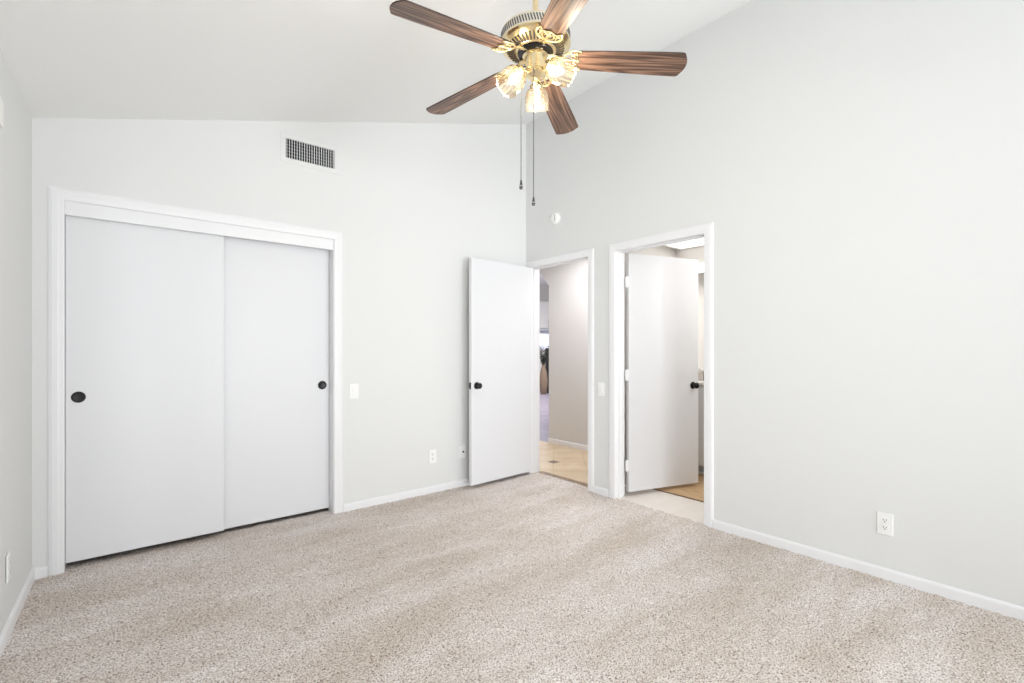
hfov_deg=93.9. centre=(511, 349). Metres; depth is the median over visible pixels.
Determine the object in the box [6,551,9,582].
wall outlet
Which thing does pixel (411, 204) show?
wall
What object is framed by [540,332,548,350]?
window
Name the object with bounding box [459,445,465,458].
cable plate
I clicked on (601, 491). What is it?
baseboard
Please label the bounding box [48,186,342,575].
trim
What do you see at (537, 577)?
floor
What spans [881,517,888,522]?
receptacle
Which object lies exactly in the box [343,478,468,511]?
baseboard
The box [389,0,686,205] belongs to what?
ceiling fan
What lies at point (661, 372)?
door
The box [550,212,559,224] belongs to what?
smoke detector
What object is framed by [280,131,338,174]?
air vent
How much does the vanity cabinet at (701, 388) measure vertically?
0.874 m
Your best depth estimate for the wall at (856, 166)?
2.69 m
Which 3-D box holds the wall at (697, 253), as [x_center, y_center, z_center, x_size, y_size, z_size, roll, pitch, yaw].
[2.227,-0.925,4.160,0.060,0.190,1.760,0,0,-40]
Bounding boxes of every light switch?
[350,383,358,398]
[598,382,604,395]
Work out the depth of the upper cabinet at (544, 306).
14.94 m
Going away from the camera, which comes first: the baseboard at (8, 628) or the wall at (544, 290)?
the baseboard at (8, 628)
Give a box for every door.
[65,215,223,562]
[224,236,328,528]
[469,257,531,485]
[625,253,698,491]
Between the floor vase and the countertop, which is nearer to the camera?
the countertop
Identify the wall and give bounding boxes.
[0,49,31,634]
[32,118,525,567]
[526,0,1023,606]
[540,260,587,445]
[540,285,548,370]
[624,246,703,485]
[675,246,703,263]
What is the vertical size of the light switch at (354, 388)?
0.115 m
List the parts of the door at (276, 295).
finger pull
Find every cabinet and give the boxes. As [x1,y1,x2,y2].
[540,301,548,331]
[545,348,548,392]
[698,385,703,474]
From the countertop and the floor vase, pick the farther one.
the floor vase
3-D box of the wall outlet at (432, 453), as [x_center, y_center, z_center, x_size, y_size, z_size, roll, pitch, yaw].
[-0.679,0.912,4.101,0.070,0.115,0.009,0,0,-40]
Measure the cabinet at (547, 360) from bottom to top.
1.280 m
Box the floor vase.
[540,365,547,393]
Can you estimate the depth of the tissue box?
4.85 m
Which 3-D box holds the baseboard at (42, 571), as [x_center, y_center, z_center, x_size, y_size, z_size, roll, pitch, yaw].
[-2.531,1.193,2.562,0.066,0.062,0.013,0,0,-40]
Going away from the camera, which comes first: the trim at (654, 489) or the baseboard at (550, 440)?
the trim at (654, 489)
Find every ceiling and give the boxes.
[0,0,751,123]
[540,274,548,285]
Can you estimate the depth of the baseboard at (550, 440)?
6.04 m
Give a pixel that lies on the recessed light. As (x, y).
(698, 242)
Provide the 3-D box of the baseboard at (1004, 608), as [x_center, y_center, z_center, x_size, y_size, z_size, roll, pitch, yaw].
[3.182,1.193,1.110,0.013,0.062,5.645,0,0,-40]
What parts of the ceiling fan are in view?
blade, blade, lamp shade, bulb, light arm, pull chain, light arm, lamp shade, bulb, light arm, bulb, blade, lamp shade, blade, blade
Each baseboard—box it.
[0,568,34,658]
[33,565,47,579]
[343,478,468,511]
[548,438,587,450]
[593,486,608,496]
[713,519,1023,620]
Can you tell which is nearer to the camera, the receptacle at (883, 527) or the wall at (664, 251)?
the receptacle at (883, 527)
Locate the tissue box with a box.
[698,368,703,379]
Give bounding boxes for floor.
[0,393,1023,682]
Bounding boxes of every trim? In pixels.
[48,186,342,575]
[65,200,332,249]
[526,248,593,491]
[530,257,587,472]
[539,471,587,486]
[609,222,713,527]
[654,489,703,501]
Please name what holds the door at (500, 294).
in the wall at (856, 166)
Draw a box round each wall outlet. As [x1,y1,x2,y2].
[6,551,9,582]
[429,449,435,463]
[877,511,892,535]
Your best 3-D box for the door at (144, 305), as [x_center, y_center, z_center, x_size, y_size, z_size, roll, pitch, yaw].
[-2.196,0.203,2.913,0.763,1.966,0.039,0,0,-40]
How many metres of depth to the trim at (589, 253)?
4.12 m
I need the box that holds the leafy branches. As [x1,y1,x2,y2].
[540,345,548,364]
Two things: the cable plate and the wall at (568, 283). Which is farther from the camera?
the wall at (568, 283)
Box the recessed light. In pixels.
[664,238,703,249]
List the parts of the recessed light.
frame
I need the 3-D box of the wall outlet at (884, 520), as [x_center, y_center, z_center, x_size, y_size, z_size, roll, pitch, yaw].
[1.988,0.927,2.551,0.009,0.115,0.070,0,0,-40]
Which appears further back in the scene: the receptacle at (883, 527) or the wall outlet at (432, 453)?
the wall outlet at (432, 453)
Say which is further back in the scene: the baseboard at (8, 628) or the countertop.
the countertop
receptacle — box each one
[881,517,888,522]
[881,525,888,530]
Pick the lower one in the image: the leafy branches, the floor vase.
the floor vase
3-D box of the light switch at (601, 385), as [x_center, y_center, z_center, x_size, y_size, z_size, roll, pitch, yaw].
[0.752,0.330,4.039,0.012,0.115,0.070,0,0,-40]
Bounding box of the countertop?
[698,380,703,385]
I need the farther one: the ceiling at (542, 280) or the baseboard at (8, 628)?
the ceiling at (542, 280)
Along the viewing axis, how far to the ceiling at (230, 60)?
2.56 m
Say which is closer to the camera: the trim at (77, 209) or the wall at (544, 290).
the trim at (77, 209)
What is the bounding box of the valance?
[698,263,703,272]
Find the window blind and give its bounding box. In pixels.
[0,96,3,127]
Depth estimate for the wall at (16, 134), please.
2.20 m
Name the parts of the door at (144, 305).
finger pull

